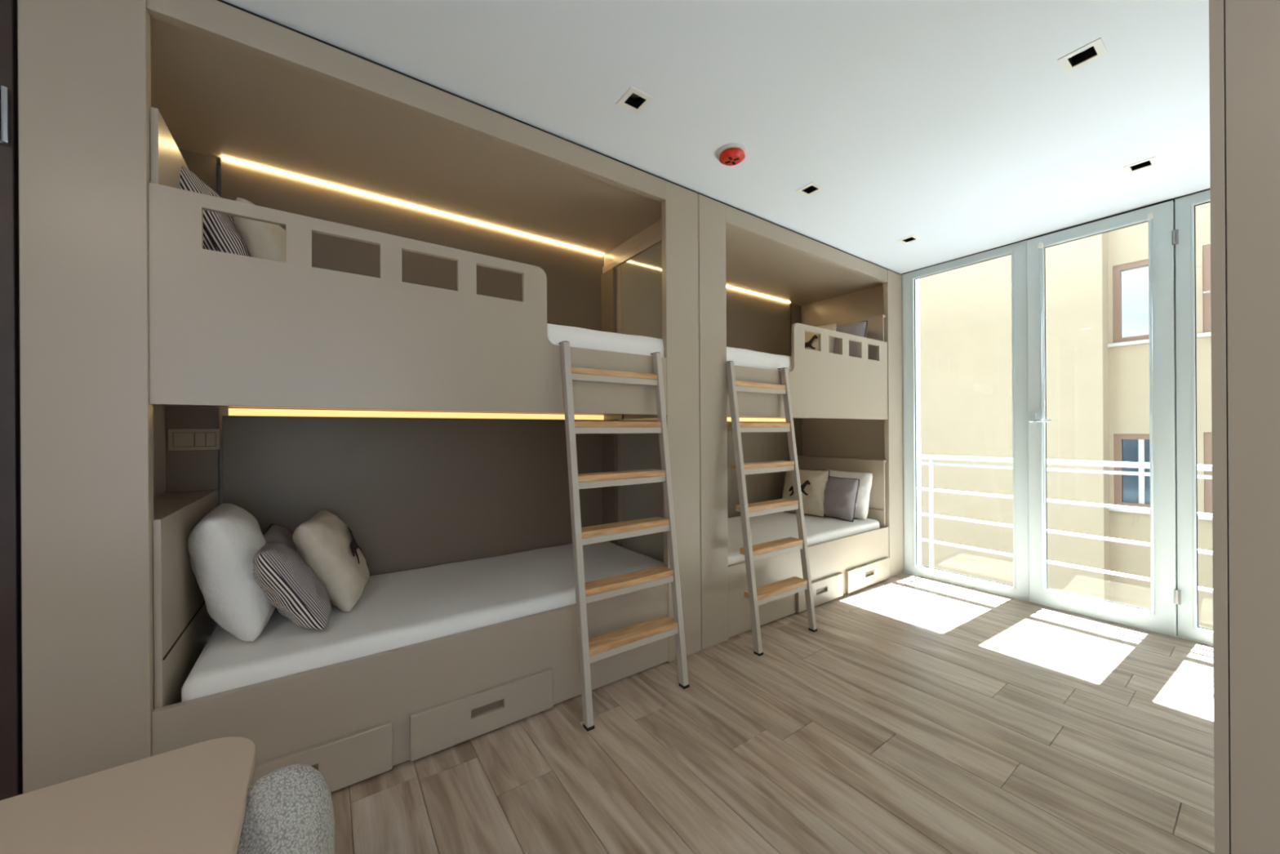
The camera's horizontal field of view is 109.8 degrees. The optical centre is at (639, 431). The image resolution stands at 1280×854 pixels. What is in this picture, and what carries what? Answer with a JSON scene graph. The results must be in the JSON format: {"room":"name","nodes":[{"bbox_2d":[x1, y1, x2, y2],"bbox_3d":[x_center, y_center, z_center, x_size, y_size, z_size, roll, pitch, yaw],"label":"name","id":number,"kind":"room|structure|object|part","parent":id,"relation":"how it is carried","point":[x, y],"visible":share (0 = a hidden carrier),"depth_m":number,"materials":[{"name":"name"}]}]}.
{"room":"dormitory","nodes":[
{"label":"dormitory","id":0,"kind":"room"},
{"bbox_2d":[217,164,790,505],"bbox_3d":[-0.772,-0.060,3.247,6.270,2.751,0.100,0,0,-35],"label":"wall","id":1,"kind":"structure","parent":0,"point":[222,411],"depth_m":2.31,"materials":[{"name":"beige paint"}]},
{"bbox_2d":[222,0,1209,275],"bbox_3d":[0.503,-1.505,1.461,6.520,0.120,4.500,0,0,-35],"label":"ceiling","id":2,"kind":"structure","parent":0,"point":[958,126],"depth_m":1.92,"materials":[{"name":"white paint"}]},
{"bbox_2d":[616,86,654,115],"bbox_3d":[-0.022,-1.486,1.960,0.120,0.095,0.120,0,0,-35],"label":"recessed light","id":3,"kind":"object","parent":2,"relation":"in","point":[634,100],"visible":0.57,"depth_m":1.98,"materials":[{"name":"white plastic"}]},
{"bbox_2d":[717,143,746,165],"bbox_3d":[0.476,-1.422,2.327,0.148,0.044,0.148,0,0,-35],"label":"smoke detector","id":4,"kind":"object","parent":2,"relation":"attached to","point":[731,154],"visible":1,"depth_m":2.29,"materials":[{"name":"red plastic"}]},
{"bbox_2d":[795,182,825,196],"bbox_3d":[1.016,-1.493,2.688,0.120,0.095,0.120,0,0,-35],"label":"recessed light","id":5,"kind":"object","parent":2,"relation":"in","point":[812,188],"visible":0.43,"depth_m":2.71,"materials":[{"name":"white plastic"}]},
{"bbox_2d":[897,235,921,244],"bbox_3d":[2.035,-1.500,3.404,0.120,0.095,0.120,0,0,-35],"label":"recessed light","id":6,"kind":"object","parent":2,"relation":"in","point":[911,238],"visible":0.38,"depth_m":3.42,"materials":[{"name":"white plastic"}]},
{"bbox_2d":[1057,37,1107,74],"bbox_3d":[1.712,-1.497,1.741,0.120,0.095,0.120,0,0,-35],"label":"recessed light","id":7,"kind":"object","parent":2,"relation":"in","point":[1096,49],"visible":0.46,"depth_m":1.75,"materials":[{"name":"white plastic"}]},
{"bbox_2d":[1026,200,1174,240],"bbox_3d":[3.166,-1.456,3.133,0.060,0.014,0.724,0,0,-35],"label":"trim","id":8,"kind":"structure","parent":2,"relation":"attached to","point":[1171,200],"depth_m":3.05,"materials":[{"name":"grey metal"}]},
{"bbox_2d":[1122,155,1159,174],"bbox_3d":[2.743,-1.504,2.466,0.120,0.095,0.120,0,0,-35],"label":"recessed light","id":9,"kind":"object","parent":2,"relation":"in","point":[1151,162],"visible":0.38,"depth_m":2.48,"materials":[{"name":"white plastic"}]},
{"bbox_2d":[330,572,1214,853],"bbox_3d":[0.775,1.330,1.058,6.270,0.050,3.350,0,0,-35],"label":"floor","id":10,"kind":"structure","parent":0,"point":[919,714],"depth_m":1.82,"materials":[{"name":"brown wood"}]},
{"bbox_2d":[0,736,255,853],"bbox_3d":[-1.132,0.943,0.139,1.497,0.750,0.735,0,0,-35],"label":"desk","id":11,"kind":"object","parent":10,"relation":"on","point":[189,799],"visible":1,"depth_m":0.68,"materials":[{"name":"beige laminate"}]},
{"bbox_2d":[236,763,334,853],"bbox_3d":[-0.744,0.940,0.646,0.509,0.754,0.553,0,0,-35],"label":"chair","id":12,"kind":"object","parent":10,"relation":"on","point":[289,809],"visible":0.75,"depth_m":0.72,"materials":[{"name":"fabric"}]},
{"bbox_2d":[17,0,701,793],"bbox_3d":[-0.965,-0.059,2.382,2.524,2.750,1.053,0,0,-35],"label":"bunk bed","id":13,"kind":"object","parent":10,"relation":"on","point":[435,236],"visible":0.82,"depth_m":1.80,"materials":[{"name":"beige paint"}]},
{"bbox_3d":[-1.789,-0.596,1.795,0.018,0.835,0.946,0,0,-35],"label":"headboard","id":14,"kind":"part","parent":13,"relation":"part of","materials":[{"name":"beige paint"}]},
{"bbox_2d":[153,489,212,519],"bbox_3d":[-1.857,0.288,1.743,0.162,0.018,0.946,0,0,-35],"label":"shelf","id":15,"kind":"object","parent":13,"relation":"attached to","point":[166,502],"depth_m":1.85,"materials":[{"name":"beige paint"}]},
{"bbox_2d":[173,432,194,446],"bbox_3d":[-2.144,0.036,2.116,0.067,0.064,0.006,0,0,-35],"label":"socket","id":16,"kind":"object","parent":13,"relation":"attached to","point":[180,439],"depth_m":2.11,"materials":[{"name":"beige plastic"}]},
{"bbox_3d":[-1.781,0.649,1.795,0.018,0.745,0.946,0,0,-35],"label":"headboard","id":17,"kind":"part","parent":13,"relation":"part of","materials":[{"name":"beige paint"}]},
{"bbox_3d":[-2.113,0.036,2.137,0.178,0.100,0.010,0,0,-35],"label":"socket plate","id":18,"kind":"part","parent":13,"relation":"part of","materials":[{"name":"beige plastic"}]},
{"bbox_2d":[195,432,204,446],"bbox_3d":[-2.099,0.036,2.147,0.034,0.064,0.007,0,0,-35],"label":"rocker switch","id":19,"kind":"object","parent":13,"relation":"attached to","point":[199,437],"depth_m":2.14,"materials":[{"name":"beige plastic"}]},
{"bbox_2d":[205,432,215,445],"bbox_3d":[-2.068,0.036,2.169,0.032,0.064,0.007,0,0,-35],"label":"rocker switch","id":20,"kind":"object","parent":13,"relation":"attached to","point":[210,437],"depth_m":2.17,"materials":[{"name":"beige plastic"}]},
{"bbox_3d":[-1.211,1.203,1.573,0.140,0.040,0.023,0,0,-35],"label":"handle","id":21,"kind":"part","parent":13,"relation":"part of","materials":[{"name":"brown"}]},
{"bbox_3d":[-1.212,1.215,1.574,0.607,0.179,0.023,0,0,-35],"label":"drawer","id":22,"kind":"part","parent":13,"relation":"part of","materials":[{"name":"beige paint"}]},
{"bbox_3d":[-0.687,-0.433,1.978,2.033,0.684,0.021,0,0,-35],"label":"guard panel","id":23,"kind":"part","parent":13,"relation":"part of","materials":[{"name":"beige paint"}]},
{"bbox_3d":[-0.679,1.082,1.981,2.033,0.446,0.029,0,0,-35],"label":"panel","id":24,"kind":"part","parent":13,"relation":"part of","materials":[{"name":"beige paint"}]},
{"bbox_3d":[-1.160,-0.754,2.815,2.153,1.164,0.035,0,0,-35],"label":"panel","id":25,"kind":"part","parent":13,"relation":"part of","materials":[{"name":"brown wood"}]},
{"bbox_3d":[-1.152,0.442,2.815,2.153,1.052,0.035,0,0,-35],"label":"panel","id":26,"kind":"part","parent":13,"relation":"part of","materials":[{"name":"brown wood"}]},
{"bbox_2d":[181,541,663,702],"bbox_3d":[-0.881,0.895,2.419,2.100,0.201,0.915,0,0,-35],"label":"mattress","id":27,"kind":"object","parent":13,"relation":"on","point":[402,608],"visible":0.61,"depth_m":2.02,"materials":[{"name":"white fabric"}]},
{"bbox_2d":[187,502,275,641],"bbox_3d":[-1.668,0.557,1.865,0.267,0.481,0.516,0,0,-39],"label":"pillow","id":28,"kind":"object","parent":27,"relation":"on","point":[223,546],"visible":0.87,"depth_m":1.68,"materials":[{"name":"white fabric"}]},
{"bbox_2d":[262,524,297,551],"bbox_3d":[-1.619,0.627,2.095,0.249,0.356,0.409,0,0,-31],"label":"cushion","id":29,"kind":"object","parent":27,"relation":"on","point":[278,534],"visible":0.19,"depth_m":2.05,"materials":[{"name":"grey fabric"}]},
{"bbox_2d":[253,541,331,630],"bbox_3d":[-1.447,0.630,1.869,0.268,0.368,0.368,0,0,-36],"label":"cushion","id":30,"kind":"object","parent":27,"relation":"on","point":[289,584],"visible":0.91,"depth_m":1.75,"materials":[{"name":"multicoloured fabric"}]},
{"bbox_2d":[292,510,369,611],"bbox_3d":[-1.457,0.598,2.146,0.266,0.408,0.440,0,0,-26],"label":"cushion","id":31,"kind":"object","parent":27,"relation":"on","point":[325,543],"visible":0.91,"depth_m":1.99,"materials":[{"name":"beige fabric"}]},
{"bbox_2d":[347,527,362,564],"bbox_3d":[-1.381,0.543,2.171,0.006,0.171,0.212,-27,11,-23],"label":"print","id":32,"kind":"object","parent":31,"relation":"attached to","point":[354,554],"depth_m":2.14,"materials":[{"name":"brown fabric"}]},
{"bbox_3d":[-0.664,1.211,1.959,0.607,0.179,0.023,0,0,-35],"label":"drawer","id":33,"kind":"part","parent":13,"relation":"part of","materials":[{"name":"beige paint"}]},
{"bbox_3d":[-0.664,1.199,1.958,0.140,0.040,0.023,0,0,-35],"label":"handle","id":34,"kind":"part","parent":13,"relation":"part of","materials":[{"name":"brown"}]},
{"bbox_2d":[546,323,663,357],"bbox_3d":[-0.900,-0.359,2.408,2.130,0.349,0.921,0,0,-35],"label":"mattress","id":35,"kind":"object","parent":13,"relation":"on","point":[578,337],"visible":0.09,"depth_m":2.35,"materials":[{"name":"white fabric"}]},
{"bbox_2d":[179,165,250,256],"bbox_3d":[-1.685,-0.757,1.844,0.285,0.459,0.429,0,0,-23],"label":"cushion","id":36,"kind":"object","parent":35,"relation":"on","point":[220,233],"visible":0.17,"depth_m":1.68,"materials":[{"name":"multicoloured fabric"}]},
{"bbox_2d":[233,196,285,262],"bbox_3d":[-1.535,-0.714,1.932,0.234,0.376,0.402,0,0,-19],"label":"cushion","id":37,"kind":"object","parent":35,"relation":"on","point":[262,240],"visible":0.2,"depth_m":1.75,"materials":[{"name":"beige fabric"}]},
{"bbox_3d":[-0.230,-0.694,3.339,0.030,0.990,0.174,0,0,-35],"label":"foot panel","id":38,"kind":"part","parent":13,"relation":"part of","materials":[{"name":"brown wood"}]},
{"bbox_3d":[-0.223,0.386,3.339,0.030,0.950,0.174,0,0,-35],"label":"foot panel","id":39,"kind":"part","parent":13,"relation":"part of","materials":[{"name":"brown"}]},
{"bbox_3d":[-0.135,-0.694,3.217,0.015,0.990,0.015,0,0,-35],"label":"panel trim","id":40,"kind":"part","parent":13,"relation":"part of","materials":[{"name":"beige paint"}]},
{"bbox_3d":[-0.128,0.386,3.217,0.015,0.950,0.015,0,0,-35],"label":"panel trim","id":41,"kind":"part","parent":13,"relation":"part of","materials":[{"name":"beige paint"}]},
{"bbox_3d":[-0.020,-1.225,3.047,0.015,0.050,0.900,0,0,-35],"label":"foot rail","id":42,"kind":"part","parent":13,"relation":"part of","materials":[{"name":"beige paint"}]},
{"bbox_3d":[0.055,-0.696,2.947,0.010,0.990,0.635,0,0,-35],"label":"gloss panel","id":43,"kind":"part","parent":13,"relation":"part of","materials":[{"name":"beige paint"}]},
{"bbox_3d":[0.062,0.384,2.947,0.010,0.950,0.635,0,0,-35],"label":"gloss panel","id":44,"kind":"part","parent":13,"relation":"part of","materials":[{"name":"beige paint"}]},
{"bbox_2d":[559,340,688,731],"bbox_3d":[-0.086,0.436,2.271,0.590,1.748,0.321,0,0,-35],"label":"ladder","id":45,"kind":"object","parent":10,"relation":"on","point":[592,650],"visible":0.97,"depth_m":2.21,"materials":[{"name":"beige metal"}]},
{"bbox_3d":[-0.295,0.433,2.086,0.033,1.733,0.253,0,0,-35],"label":"leg","id":46,"kind":"part","parent":45,"relation":"part of","materials":[{"name":"beige metal"}]},
{"bbox_3d":[0.159,0.430,2.405,0.033,1.733,0.253,0,0,-35],"label":"leg","id":47,"kind":"part","parent":45,"relation":"part of","materials":[{"name":"beige metal"}]},
{"bbox_2d":[725,360,817,656],"bbox_3d":[0.830,0.430,2.915,0.570,1.748,0.321,0,0,-35],"label":"ladder","id":48,"kind":"object","parent":10,"relation":"on","point":[758,596],"visible":0.96,"depth_m":2.86,"materials":[{"name":"beige"}]},
{"bbox_3d":[0.629,0.427,2.735,0.033,1.733,0.253,0,0,-35],"label":"leg","id":49,"kind":"part","parent":48,"relation":"part of","materials":[{"name":"beige metal"}]},
{"bbox_3d":[1.067,0.424,3.043,0.033,1.733,0.253,0,0,-35],"label":"leg","id":50,"kind":"part","parent":48,"relation":"part of","materials":[{"name":"beige metal"}]},
{"bbox_2d":[696,191,903,649],"bbox_3d":[1.102,-0.073,3.834,2.517,2.750,1.053,0,0,-35],"label":"bunk bed","id":51,"kind":"object","parent":10,"relation":"on","point":[847,411],"visible":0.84,"depth_m":3.66,"materials":[{"name":"beige paint"}]},
{"bbox_3d":[0.703,-0.767,4.124,2.100,1.164,0.035,0,0,-35],"label":"panel","id":52,"kind":"part","parent":51,"relation":"part of","materials":[{"name":"brown wood"}]},
{"bbox_3d":[0.711,0.429,4.124,2.100,1.052,0.035,0,0,-35],"label":"panel","id":53,"kind":"part","parent":51,"relation":"part of","materials":[{"name":"brown"}]},
{"bbox_2d":[726,346,791,371],"bbox_3d":[1.005,-0.377,3.746,2.145,0.359,0.921,0,0,-35],"label":"mattress","id":54,"kind":"object","parent":51,"relation":"on","point":[740,357],"visible":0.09,"depth_m":3.04,"materials":[{"name":"white fabric"}]},
{"bbox_2d":[791,323,836,356],"bbox_3d":[1.617,-0.774,4.224,0.209,0.425,0.420,0,0,-39],"label":"cushion","id":55,"kind":"object","parent":54,"relation":"on","point":[811,340],"visible":0.23,"depth_m":4.12,"materials":[{"name":"beige fabric"}]},
{"bbox_2d":[804,334,817,349],"bbox_3d":[1.550,-0.811,4.182,0.006,0.171,0.203,17,-11,-38],"label":"print","id":56,"kind":"object","parent":55,"relation":"attached to","point":[811,340],"depth_m":4.15,"materials":[{"name":"brown"}]},
{"bbox_2d":[832,320,867,357],"bbox_3d":[1.845,-0.766,4.069,0.206,0.416,0.390,0,0,-31],"label":"cushion","id":57,"kind":"object","parent":54,"relation":"on","point":[860,329],"visible":0.31,"depth_m":3.94,"materials":[{"name":"grey fabric"}]},
{"bbox_2d":[727,511,879,565],"bbox_3d":[1.004,0.882,3.743,2.125,0.201,0.915,0,0,-35],"label":"mattress","id":58,"kind":"object","parent":51,"relation":"on","point":[764,528],"visible":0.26,"depth_m":3.67,"materials":[{"name":"white fabric"}]},
{"bbox_2d":[782,468,829,517],"bbox_3d":[1.572,0.569,4.298,0.218,0.425,0.447,0,0,-41],"label":"cushion","id":59,"kind":"object","parent":58,"relation":"on","point":[813,482],"visible":0.65,"depth_m":4.18,"materials":[{"name":"beige fabric"}]},
{"bbox_2d":[788,480,810,496],"bbox_3d":[1.502,0.531,4.251,0.006,0.167,0.212,18,-12,-40],"label":"print","id":60,"kind":"object","parent":59,"relation":"attached to","point":[802,486],"depth_m":4.22},
{"bbox_2d":[823,475,859,521],"bbox_3d":[1.789,0.596,4.083,0.195,0.370,0.390,0,0,-29],"label":"cushion","id":61,"kind":"object","parent":58,"relation":"on","point":[841,494],"visible":0.77,"depth_m":3.98,"materials":[{"name":"grey fabric"}]},
{"bbox_2d":[826,469,872,519],"bbox_3d":[1.900,0.571,4.175,0.211,0.407,0.479,0,0,-33],"label":"pillow","id":62,"kind":"object","parent":58,"relation":"on","point":[865,478],"visible":0.37,"depth_m":3.99,"materials":[{"name":"white fabric"}]},
{"bbox_3d":[1.363,-0.448,3.418,2.015,0.684,0.021,0,0,-35],"label":"guard panel","id":63,"kind":"part","parent":51,"relation":"part of","materials":[{"name":"beige paint"}]},
{"bbox_3d":[1.371,1.069,3.421,2.015,0.446,0.029,0,0,-35],"label":"panel","id":64,"kind":"part","parent":51,"relation":"part of","materials":[{"name":"beige paint"}]},
{"bbox_3d":[1.356,1.197,3.378,0.570,0.179,0.023,0,0,-35],"label":"drawer","id":65,"kind":"part","parent":51,"relation":"part of","materials":[{"name":"beige paint"}]},
{"bbox_3d":[1.357,1.186,3.377,0.140,0.040,0.023,0,0,-35],"label":"handle","id":66,"kind":"part","parent":51,"relation":"part of","materials":[{"name":"brown"}]},
{"bbox_3d":[1.900,0.624,4.381,0.018,0.745,0.946,0,0,-35],"label":"headboard","id":67,"kind":"part","parent":51,"relation":"part of","materials":[{"name":"beige paint"}]},
{"bbox_2d":[797,455,886,462],"bbox_3d":[1.963,0.263,4.427,0.142,0.018,0.946,0,0,-35],"label":"shelf","id":68,"kind":"object","parent":51,"relation":"attached to","point":[801,458],"depth_m":4.37,"materials":[{"name":"beige paint"}]},
{"bbox_3d":[1.891,-0.621,4.381,0.018,0.835,0.946,0,0,-35],"label":"headboard","id":69,"kind":"part","parent":51,"relation":"part of","materials":[{"name":"beige paint"}]},
{"bbox_3d":[1.917,1.193,3.772,0.660,0.179,0.023,0,0,-35],"label":"drawer","id":70,"kind":"part","parent":51,"relation":"part of","materials":[{"name":"beige paint"}]},
{"bbox_3d":[1.917,1.182,3.771,0.140,0.040,0.023,0,0,-35],"label":"handle","id":71,"kind":"part","parent":51,"relation":"part of","materials":[{"name":"brown"}]},
{"bbox_2d":[1208,0,1279,853],"bbox_3d":[1.412,-0.070,0.268,0.620,2.740,1.294,0,0,-35],"label":"wall","id":72,"kind":"structure","parent":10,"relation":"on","point":[1244,35],"depth_m":0.60,"materials":[{"name":"beige paint"}]},
{"bbox_3d":[1.044,-0.067,0.792,0.620,2.740,0.012,0,0,-35],"label":"panel","id":73,"kind":"part","parent":72,"relation":"part of","materials":[{"name":"beige paint"}]},
{"bbox_2d":[902,298,904,571],"bbox_3d":[2.198,-0.081,4.630,0.120,2.751,1.050,0,0,-35],"label":"wall","id":74,"kind":"structure","parent":0,"point":[902,299],"depth_m":4.18,"materials":[{"name":"beige paint"}]},
{"bbox_2d":[902,240,1029,601],"bbox_3d":[2.711,-0.084,3.799,0.076,2.751,0.900,0,0,-35],"label":"window","id":75,"kind":"structure","parent":74,"relation":"in","point":[1020,589],"depth_m":3.51,"materials":[{"name":"white metal"}]},
{"bbox_2d":[1026,200,1181,636],"bbox_3d":[3.144,-0.082,3.098,0.122,2.729,0.735,0,0,-35],"label":"door","id":76,"kind":"structure","parent":75,"relation":"attached to","point":[1162,618],"depth_m":2.88,"materials":[{"name":"white metal"}]},
{"bbox_3d":[2.925,-0.080,3.357,0.048,0.120,0.036,0,0,-35],"label":"handle plate","id":77,"kind":"part","parent":76,"relation":"part of","materials":[{"name":"white metal"}]},
{"bbox_3d":[2.936,-0.082,3.304,0.017,0.017,0.120,0,0,-35],"label":"lever","id":78,"kind":"part","parent":76,"relation":"part of","materials":[{"name":"silver metal"}]},
{"bbox_3d":[2.965,-0.110,3.321,0.009,2.520,0.009,0,0,-35],"label":"guide rod","id":79,"kind":"part","parent":76,"relation":"part of","materials":[{"name":"white metal"}]},
{"bbox_3d":[3.275,-0.113,2.880,0.009,2.520,0.009,0,0,-35],"label":"guide rod","id":80,"kind":"part","parent":76,"relation":"part of","materials":[{"name":"white metal"}]},
{"bbox_2d":[902,188,1209,274],"bbox_3d":[3.348,-1.460,2.817,0.005,0.008,3.250,0,0,-35],"label":"trim","id":81,"kind":"structure","parent":74,"relation":"attached to","point":[1207,188],"depth_m":3.20,"materials":[{"name":"grey metal"}]},
{"bbox_2d":[916,190,1213,645],"bbox_3d":[3.431,-0.089,2.856,0.171,2.751,3.230,0,0,-35],"label":"balcony railing","id":82,"kind":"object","parent":74,"relation":"in","point":[1188,628],"depth_m":2.80,"materials":[{"name":"white metal"}]},
{"bbox_3d":[2.643,0.774,4.083,0.040,1.035,0.016,0,0,-35],"label":"post","id":83,"kind":"part","parent":82,"relation":"part of","materials":[{"name":"white metal"}]},
{"bbox_3d":[3.478,0.224,2.888,0.060,0.035,3.230,0,0,-35],"label":"rail","id":84,"kind":"part","parent":82,"relation":"part of","materials":[{"name":"white metal"}]},
{"bbox_3d":[3.482,0.746,2.888,0.060,1.080,3.230,0,0,-35],"label":"balcony railing","id":85,"kind":"part","parent":82,"relation":"part of","materials":[{"name":"white metal"}]},
{"bbox_2d":[903,278,921,576],"bbox_3d":[2.519,0.157,4.413,0.145,3.471,0.372,0,0,-35],"label":"wall","id":86,"kind":"structure","parent":0,"point":[917,281],"depth_m":4.28,"materials":[{"name":"white"}]},
{"bbox_3d":[-2.882,-0.046,1.031,0.270,2.751,1.000,0,0,-35],"label":"wall","id":87,"kind":"structure","parent":0,"visible":0},
{"bbox_2d":[0,0,22,799],"bbox_3d":[-2.107,-0.046,0.987,0.926,2.720,0.083,0,0,-35],"label":"door","id":88,"kind":"structure","parent":87,"relation":"in","point":[11,756],"depth_m":1.23,"materials":[{"name":"brown wood"}]},
{"bbox_2d":[16,0,22,793],"bbox_3d":[-1.736,-0.048,1.274,0.011,2.740,0.040,0,0,-35],"label":"door frame","id":89,"kind":"structure","parent":87,"relation":"attached to","point":[16,0],"depth_m":1.25,"materials":[{"name":"black wood"}]},
{"label":"outside","id":90,"kind":"structure","parent":0,"visible":0},
{"bbox_3d":[4.827,4.327,4.592,4.070,0.100,18.000,0,0,-35],"label":"ground","id":91,"kind":"structure","parent":90,"visible":0},
{"bbox_2d":[920,202,1213,645],"bbox_3d":[6.725,-0.511,5.949,1.550,9.550,14.100,0,0,-35],"label":"building","id":92,"kind":"structure","parent":91,"relation":"on","point":[1097,323],"depth_m":6.10,"materials":[{"name":"paint"}]},
{"bbox_3d":[6.475,-1.152,5.733,0.120,0.045,0.710,0,0,-35],"label":"sill","id":93,"kind":"part","parent":92,"relation":"part of","materials":[{"name":"concrete"}]},
{"bbox_3d":[6.489,1.018,5.733,0.120,0.045,0.710,0,0,-35],"label":"sill","id":94,"kind":"part","parent":92,"relation":"part of","materials":[{"name":"concrete"}]},
{"bbox_3d":[6.528,-1.690,5.773,0.010,0.910,0.510,0,0,-35],"label":"pane","id":95,"kind":"part","parent":92,"relation":"part of","materials":[{"name":"grey glass"}]},
{"bbox_3d":[6.543,0.510,5.773,0.010,0.850,0.510,0,0,-35],"label":"pane","id":96,"kind":"part","parent":92,"relation":"part of","materials":[{"name":"grey"}]},
{"bbox_3d":[7.006,-1.155,4.976,0.120,0.045,1.060,0,0,-35],"label":"sill","id":97,"kind":"part","parent":92,"relation":"part of","materials":[{"name":"concrete"}]},
{"bbox_3d":[7.021,1.015,4.976,0.120,0.045,1.060,0,0,-35],"label":"sill","id":98,"kind":"part","parent":92,"relation":"part of","materials":[{"name":"concrete"}]}
]}

